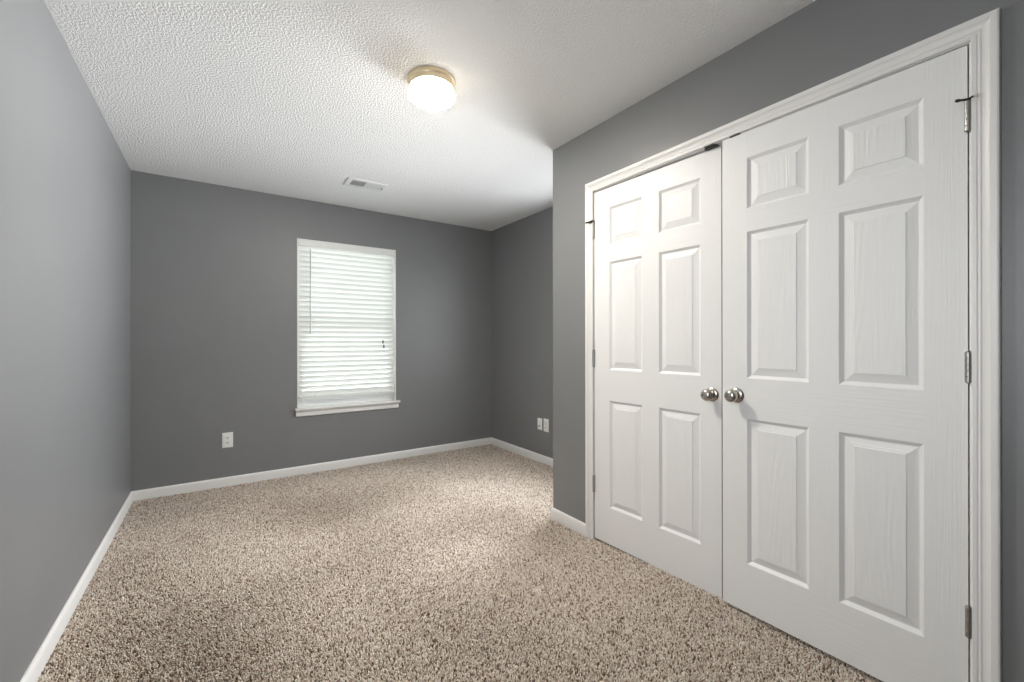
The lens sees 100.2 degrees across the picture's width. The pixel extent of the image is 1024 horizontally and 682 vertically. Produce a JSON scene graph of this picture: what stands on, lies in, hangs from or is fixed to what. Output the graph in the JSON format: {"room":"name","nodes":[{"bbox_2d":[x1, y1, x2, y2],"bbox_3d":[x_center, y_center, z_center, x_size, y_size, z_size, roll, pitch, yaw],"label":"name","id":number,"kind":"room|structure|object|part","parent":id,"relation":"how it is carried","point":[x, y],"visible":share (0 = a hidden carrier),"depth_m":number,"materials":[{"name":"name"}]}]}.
{"room":"empty bedroom","nodes":[
{"label":"empty bedroom","id":0,"kind":"room"},
{"bbox_2d":[0,0,130,681],"bbox_3d":[-1.358,-0.036,0.930,0.130,2.440,5.530,0,0,-34],"label":"wall","id":1,"kind":"structure","parent":0,"point":[65,178],"depth_m":1.68,"materials":[{"name":"grey paint"}]},
{"bbox_2d":[20,491,132,681],"bbox_3d":[-1.298,1.142,0.970,0.013,0.085,5.270,0,0,-34],"label":"baseboard","id":2,"kind":"structure","parent":1,"relation":"attached to","point":[42,656],"depth_m":1.82,"materials":[{"name":"white paint"}]},
{"bbox_2d":[131,170,491,490],"bbox_3d":[-1.552,-0.034,4.071,3.104,2.440,0.130,0,0,-34],"label":"wall","id":3,"kind":"structure","parent":0,"point":[214,267],"depth_m":3.61,"materials":[{"name":"grey paint"}]},
{"bbox_2d":[222,432,232,447],"bbox_3d":[-2.304,0.803,3.470,0.074,0.122,0.008,0,0,-34],"label":"wall outlet","id":4,"kind":"object","parent":3,"relation":"attached to","point":[227,438],"visible":1,"depth_m":3.47,"materials":[{"name":"white plastic"}]},
{"bbox_2d":[132,437,490,500],"bbox_3d":[-1.510,1.143,4.012,3.104,0.085,0.013,0,0,-34],"label":"baseboard","id":5,"kind":"structure","parent":3,"relation":"attached to","point":[177,489],"depth_m":3.74,"materials":[{"name":"white paint"}]},
{"bbox_2d":[295,238,399,416],"bbox_3d":[-1.536,-0.120,4.045,0.938,1.568,0.154,0,0,-34],"label":"window","id":6,"kind":"structure","parent":3,"relation":"in","point":[363,402],"depth_m":4.02,"materials":[{"name":"white paint"}]},
{"bbox_3d":[-1.581,-0.511,4.096,0.864,0.764,0.020,0,0,-34],"label":"sash","id":7,"kind":"part","parent":6,"relation":"part of","materials":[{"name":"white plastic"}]},
{"bbox_3d":[-1.567,0.211,4.076,0.864,0.760,0.020,0,0,-34],"label":"sash","id":8,"kind":"part","parent":6,"relation":"part of","materials":[{"name":"white plastic"}]},
{"bbox_2d":[298,238,394,398],"bbox_3d":[-1.530,-0.198,4.022,0.860,1.411,0.076,0,0,-34],"label":"window blind","id":9,"kind":"object","parent":6,"relation":"attached to","point":[346,292],"visible":0.99,"depth_m":4.00,"materials":[{"name":"white plastic"}]},
{"bbox_3d":[-1.530,0.497,4.021,0.854,0.022,0.050,0,0,-34],"label":"rail","id":10,"kind":"part","parent":9,"relation":"part of","materials":[{"name":"white plastic"}]},
{"bbox_3d":[-1.531,-0.174,4.021,0.002,1.340,0.055,0,0,-34],"label":"ladder cord","id":11,"kind":"part","parent":9,"relation":"part of","materials":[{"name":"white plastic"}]},
{"bbox_3d":[-1.528,0.600,4.034,0.938,0.019,0.127,0,0,-34],"label":"sill","id":12,"kind":"part","parent":6,"relation":"part of","materials":[{"name":"white paint"}]},
{"bbox_2d":[44,0,815,230],"bbox_3d":[-0.026,-1.307,1.845,3.364,0.100,5.530,0,0,-34],"label":"ceiling","id":13,"kind":"structure","parent":0,"point":[299,99],"depth_m":2.05,"materials":[{"name":"white paint"}]},
{"bbox_2d":[343,177,387,191],"bbox_3d":[-1.173,-1.247,3.435,0.303,0.016,0.186,0,0,-34],"label":"ceiling vent","id":14,"kind":"object","parent":13,"relation":"in","point":[353,182],"visible":1,"depth_m":3.43,"materials":[{"name":"white metal"}]},
{"bbox_2d":[408,66,455,110],"bbox_3d":[-0.387,-1.201,2.066,0.228,0.111,0.228,0,0,-34],"label":"ceiling light","id":15,"kind":"object","parent":13,"relation":"attached to","point":[432,88],"visible":1,"depth_m":2.00,"materials":[{"name":"white glass"}]},
{"bbox_2d":[51,494,882,681],"bbox_3d":[-0.023,1.233,1.844,3.364,0.100,5.530,0,0,-34],"label":"floor","id":16,"kind":"structure","parent":0,"point":[537,494],"depth_m":1.63,"materials":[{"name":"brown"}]},
{"bbox_2d":[37,444,881,681],"bbox_3d":[-0.371,1.164,2.350,3.078,0.040,4.014,0,0,-34],"label":"carpet","id":17,"kind":"structure","parent":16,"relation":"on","point":[175,563],"depth_m":1.95,"materials":[{"name":"beige carpet"}]},
{"bbox_2d":[491,206,552,458],"bbox_3d":[1.309,-0.038,2.760,0.130,2.440,5.530,0,0,-34],"label":"wall","id":18,"kind":"structure","parent":0,"point":[522,249],"depth_m":4.38,"materials":[{"name":"grey paint"}]},
{"bbox_2d":[491,437,552,466],"bbox_3d":[0.324,1.141,4.070,0.013,0.085,1.992,0,0,-34],"label":"baseboard","id":19,"kind":"structure","parent":18,"relation":"attached to","point":[543,459],"depth_m":4.36,"materials":[{"name":"white paint"}]},
{"bbox_2d":[537,418,541,429],"bbox_3d":[0.265,0.805,4.155,0.015,0.112,0.070,0,0,-34],"label":"cable plate","id":20,"kind":"object","parent":18,"relation":"attached to","point":[539,420],"visible":1,"depth_m":4.15,"materials":[{"name":"white plastic"}]},
{"bbox_2d":[544,419,548,431],"bbox_3d":[0.323,0.803,4.077,0.008,0.122,0.074,0,0,-34],"label":"wall outlet","id":21,"kind":"object","parent":18,"relation":"attached to","point":[546,421],"visible":1,"depth_m":4.07,"materials":[{"name":"white plastic"}]},
{"bbox_2d":[553,0,1023,681],"bbox_3d":[1.245,-0.038,1.508,0.115,2.440,3.278,0,0,-34],"label":"wall","id":22,"kind":"structure","parent":0,"point":[823,41],"depth_m":1.63,"materials":[{"name":"grey paint"}]},
{"bbox_2d":[550,507,585,536],"bbox_3d":[0.353,1.141,2.697,0.013,0.085,0.331,0,0,-34],"label":"baseboard","id":23,"kind":"structure","parent":22,"relation":"attached to","point":[556,515],"depth_m":2.69,"materials":[{"name":"white paint"}]},
{"bbox_2d":[585,146,722,598],"bbox_3d":[0.686,0.141,2.220,0.099,2.022,0.796,0,0,-36],"label":"door","id":24,"kind":"structure","parent":22,"relation":"in","point":[657,481],"depth_m":2.15,"materials":[{"name":"white paint"}]},
{"bbox_3d":[0.879,0.242,1.923,0.056,0.054,0.054,0,0,-36],"label":"knob","id":25,"kind":"part","parent":24,"relation":"part of","materials":[{"name":"silver metal"}]},
{"bbox_2d":[585,7,1001,681],"bbox_3d":[0.955,0.123,1.915,0.133,2.118,1.646,0,0,-34],"label":"door frame","id":26,"kind":"structure","parent":22,"relation":"attached to","point":[981,34],"depth_m":1.24,"materials":[{"name":"white paint"}]},
{"bbox_3d":[0.459,0.124,2.537,0.018,2.118,0.057,0,0,-34],"label":"casing","id":27,"kind":"part","parent":26,"relation":"part of","materials":[{"name":"white paint"}]},
{"bbox_3d":[1.357,0.122,1.227,0.018,2.118,0.057,0,0,-34],"label":"casing","id":28,"kind":"part","parent":26,"relation":"part of","materials":[{"name":"white paint"}]},
{"bbox_2d":[722,46,977,681],"bbox_3d":[1.127,0.130,1.549,0.099,2.004,0.764,0,0,-35],"label":"door","id":29,"kind":"structure","parent":22,"relation":"in","point":[847,357],"depth_m":1.49,"materials":[{"name":"white paint"}]},
{"bbox_3d":[0.925,0.230,1.799,0.056,0.054,0.054,0,0,-35],"label":"knob","id":30,"kind":"part","parent":29,"relation":"part of","materials":[{"name":"silver metal"}]}
]}

